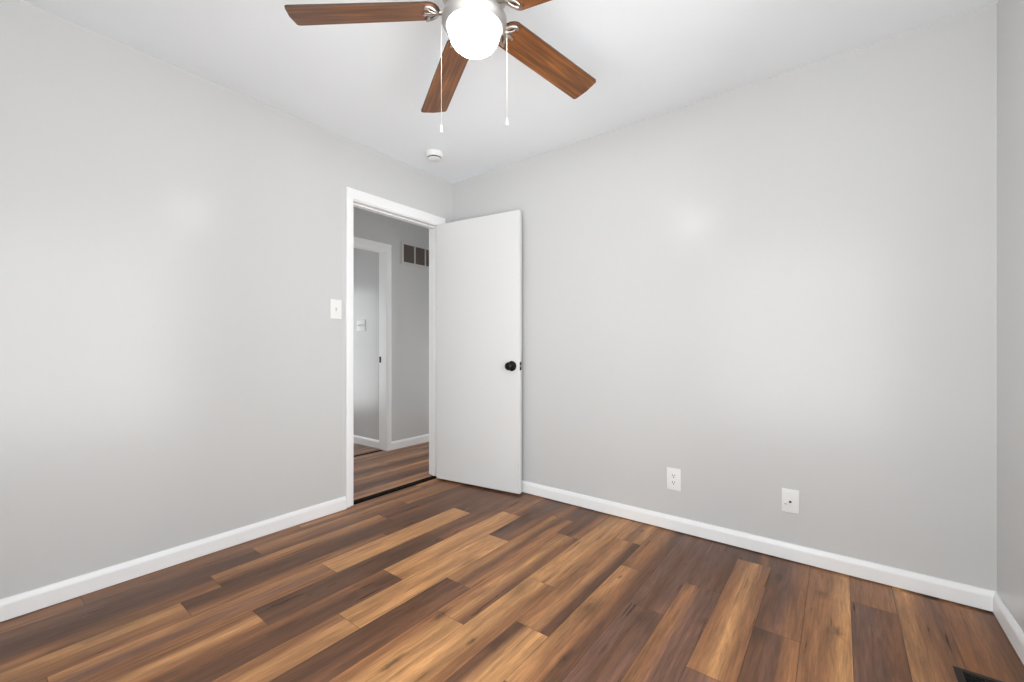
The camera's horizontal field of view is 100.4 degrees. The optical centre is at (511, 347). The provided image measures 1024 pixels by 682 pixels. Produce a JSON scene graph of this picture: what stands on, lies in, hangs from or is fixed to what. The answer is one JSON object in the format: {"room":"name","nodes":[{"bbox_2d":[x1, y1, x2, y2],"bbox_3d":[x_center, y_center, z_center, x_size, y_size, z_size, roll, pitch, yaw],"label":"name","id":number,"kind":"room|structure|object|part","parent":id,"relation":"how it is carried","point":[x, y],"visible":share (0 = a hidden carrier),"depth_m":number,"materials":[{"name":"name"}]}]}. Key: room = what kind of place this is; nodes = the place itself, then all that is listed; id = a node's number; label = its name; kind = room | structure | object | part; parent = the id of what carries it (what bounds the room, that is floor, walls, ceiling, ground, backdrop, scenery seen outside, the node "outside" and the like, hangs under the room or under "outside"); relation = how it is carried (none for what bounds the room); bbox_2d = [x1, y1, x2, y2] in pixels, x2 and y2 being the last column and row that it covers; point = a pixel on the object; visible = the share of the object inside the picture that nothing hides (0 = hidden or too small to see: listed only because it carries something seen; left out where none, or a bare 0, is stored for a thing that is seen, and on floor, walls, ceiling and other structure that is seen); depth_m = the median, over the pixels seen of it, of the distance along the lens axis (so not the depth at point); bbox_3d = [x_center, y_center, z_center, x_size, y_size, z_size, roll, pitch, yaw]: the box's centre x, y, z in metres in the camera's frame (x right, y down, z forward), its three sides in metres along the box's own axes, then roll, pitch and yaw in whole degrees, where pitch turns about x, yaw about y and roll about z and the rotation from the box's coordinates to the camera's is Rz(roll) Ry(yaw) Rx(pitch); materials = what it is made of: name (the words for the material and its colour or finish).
{"room":"empty bedroom","nodes":[
{"label":"empty bedroom","id":0,"kind":"room"},
{"bbox_2d":[0,0,451,598],"bbox_3d":[-1.452,-0.160,2.438,0.115,2.440,2.975,0,0,38],"label":"wall","id":1,"kind":"structure","parent":0,"point":[172,237],"depth_m":2.02,"materials":[{"name":"grey paint"}]},
{"bbox_2d":[0,496,346,621],"bbox_3d":[-1.664,1.016,2.056,0.015,0.082,1.881,0,0,38],"label":"baseboard","id":2,"kind":"structure","parent":1,"relation":"attached to","point":[26,602],"depth_m":2.00,"materials":[{"name":"white wood"}]},
{"bbox_2d":[330,299,341,318],"bbox_3d":[-1.130,-0.249,2.748,0.018,0.124,0.078,0,0,38],"label":"light switch","id":3,"kind":"object","parent":1,"relation":"attached to","point":[335,305],"visible":1,"depth_m":2.75,"materials":[{"name":"white plastic"}]},
{"bbox_2d":[345,186,444,506],"bbox_3d":[-0.873,-0.005,3.193,0.150,2.107,0.884,0,0,38],"label":"door frame","id":4,"kind":"structure","parent":1,"relation":"attached to","point":[353,197],"depth_m":3.01,"materials":[{"name":"white wood"}]},
{"bbox_2d":[437,210,521,493],"bbox_3d":[-0.273,0.030,3.239,0.778,2.032,0.140,0,0,30],"label":"door","id":5,"kind":"structure","parent":4,"relation":"attached to","point":[479,259],"depth_m":3.22,"materials":[{"name":"white wood"}]},
{"bbox_3d":[-0.017,0.132,3.048,0.074,0.074,0.065,0,0,30],"label":"knob","id":6,"kind":"part","parent":5,"relation":"part of","materials":[{"name":"black metal"}]},
{"bbox_2d":[353,248,378,439],"bbox_3d":[-1.997,-0.160,5.012,1.685,2.440,0.115,0,0,38],"label":"wall","id":7,"kind":"structure","parent":0,"point":[365,263],"depth_m":4.63,"materials":[{"name":"grey paint"}]},
{"bbox_2d":[357,320,365,330],"bbox_3d":[-1.655,-0.244,4.665,0.165,0.120,0.018,0,0,38],"label":"light switch","id":8,"kind":"object","parent":7,"relation":"attached to","point":[361,324],"visible":1,"depth_m":4.66,"materials":[{"name":"white plastic"}]},
{"bbox_2d":[353,435,378,448],"bbox_3d":[-2.037,1.014,4.962,1.684,0.085,0.013,0,0,38],"label":"baseboard","id":9,"kind":"structure","parent":7,"relation":"attached to","point":[361,440],"depth_m":4.59,"materials":[{"name":"white wood"}]},
{"bbox_2d":[353,207,428,441],"bbox_3d":[-1.160,-0.160,4.625,0.115,2.440,3.150,0,0,38],"label":"wall","id":10,"kind":"structure","parent":0,"point":[409,284],"depth_m":4.56,"materials":[{"name":"grey paint"}]},
{"bbox_2d":[353,236,390,450],"bbox_3d":[-1.567,-0.001,4.095,0.150,2.115,0.877,0,0,38],"label":"door frame","id":11,"kind":"structure","parent":10,"relation":"attached to","point":[384,250],"depth_m":4.38,"materials":[{"name":"white wood"}]},
{"bbox_2d":[391,434,428,449],"bbox_3d":[-0.699,1.014,5.120,0.013,0.085,1.803,0,0,38],"label":"baseboard","id":12,"kind":"structure","parent":10,"relation":"attached to","point":[411,441],"depth_m":4.59,"materials":[{"name":"white wood"}]},
{"bbox_2d":[401,241,428,268],"bbox_3d":[-1.015,-1.008,4.713,0.008,0.236,0.514,0,0,38],"label":"air vent","id":13,"kind":"object","parent":10,"relation":"in","point":[411,254],"visible":0.66,"depth_m":4.65,"materials":[{"name":"white metal"}]},
{"bbox_2d":[21,0,997,182],"bbox_3d":[-0.702,-1.430,3.173,6.279,0.100,5.125,0,0,38],"label":"ceiling","id":14,"kind":"structure","parent":0,"point":[365,84],"depth_m":2.02,"materials":[{"name":"white paint"}]},
{"bbox_2d":[426,149,442,161],"bbox_3d":[-0.550,-1.352,3.023,0.120,0.056,0.120,0,0,38],"label":"smoke detector","id":15,"kind":"object","parent":14,"relation":"attached to","point":[433,155],"visible":1,"depth_m":2.98,"materials":[{"name":"white plastic"}]},
{"bbox_2d":[284,0,595,132],"bbox_3d":[-0.101,-1.073,1.513,1.201,0.613,1.212,0,0,38],"label":"ceiling fan","id":16,"kind":"object","parent":14,"relation":"hanging from","point":[475,28],"visible":1,"depth_m":1.51,"materials":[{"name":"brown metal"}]},
{"bbox_3d":[-0.506,-1.158,1.478,0.510,0.006,0.129,-6,15,-6],"label":"blade","id":17,"kind":"part","parent":16,"relation":"part of","materials":[{"name":"brown wood"}]},
{"bbox_3d":[-0.248,-0.978,1.522,0.010,0.367,0.007,0,0,4],"label":"pull chain","id":18,"kind":"part","parent":16,"relation":"part of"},
{"bbox_3d":[-0.284,-1.173,1.859,0.129,0.006,0.510,-16,2,-24],"label":"blade","id":19,"kind":"part","parent":16,"relation":"part of","materials":[{"name":"brown wood"}]},
{"bbox_3d":[-0.133,-1.095,1.514,0.184,0.082,0.184,0,0,38],"label":"lamp shade","id":20,"kind":"part","parent":16,"relation":"part of","materials":[{"name":"white glass"}]},
{"bbox_3d":[0.192,-1.169,1.326,0.510,0.006,0.129,6,-8,30],"label":"blade","id":21,"kind":"part","parent":16,"relation":"part of","materials":[{"name":"brown wood"}]},
{"bbox_3d":[0.147,-1.179,1.765,0.510,0.006,0.129,4,-15,-42],"label":"blade","id":22,"kind":"part","parent":16,"relation":"part of","materials":[{"name":"brown wood"}]},
{"bbox_2d":[0,442,1023,681],"bbox_3d":[-0.692,1.085,3.187,6.099,0.050,4.980,0,0,38],"label":"floor","id":23,"kind":"structure","parent":0,"point":[434,580],"depth_m":1.71,"materials":[{"name":"wood"}]},
{"bbox_2d":[353,476,435,504],"bbox_3d":[-0.867,1.056,3.188,0.064,0.008,0.749,0,0,38],"label":"threshold","id":24,"kind":"object","parent":23,"relation":"on","point":[382,493],"visible":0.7,"depth_m":3.14,"materials":[{"name":"black metal"}]},
{"bbox_2d":[953,666,1002,681],"bbox_3d":[1.429,1.057,1.253,0.144,0.006,0.300,0,0,38],"label":"floor vent","id":25,"kind":"object","parent":23,"relation":"in","point":[962,675],"visible":1,"depth_m":1.37,"materials":[{"name":"brown metal"}]},
{"bbox_2d":[452,3,996,590],"bbox_3d":[0.769,-0.160,2.680,3.344,2.440,0.115,0,0,38],"label":"wall","id":26,"kind":"structure","parent":0,"point":[788,280],"depth_m":2.12,"materials":[{"name":"grey paint"}]},
{"bbox_2d":[667,467,680,490],"bbox_3d":[0.937,0.761,2.472,0.080,0.126,0.010,0,0,38],"label":"power outlet","id":27,"kind":"object","parent":26,"relation":"attached to","point":[673,474],"visible":1,"depth_m":2.47,"materials":[{"name":"white plastic"}]},
{"bbox_2d":[522,480,996,611],"bbox_3d":[0.715,1.015,2.638,3.079,0.078,0.018,0,0,38],"label":"baseboard","id":28,"kind":"structure","parent":26,"relation":"attached to","point":[957,592],"depth_m":2.12,"materials":[{"name":"white wood"}]},
{"bbox_2d":[782,488,798,513],"bbox_3d":[1.387,0.764,2.125,0.074,0.116,0.015,0,0,38],"label":"cable jack plate","id":29,"kind":"object","parent":26,"relation":"attached to","point":[790,498],"visible":1,"depth_m":2.12,"materials":[{"name":"white plastic"}]},
{"bbox_2d":[997,0,1023,632],"bbox_3d":[1.085,-0.160,0.469,0.150,2.440,3.010,0,0,38],"label":"wall","id":30,"kind":"structure","parent":0,"point":[1010,13],"depth_m":1.58,"materials":[{"name":"grey paint"}]},
{"bbox_2d":[993,592,1023,664],"bbox_3d":[1.065,1.016,0.578,0.014,0.080,2.860,0,0,38],"label":"baseboard","id":31,"kind":"structure","parent":30,"relation":"attached to","point":[1011,628],"depth_m":1.55,"materials":[{"name":"white wood"}]}
]}

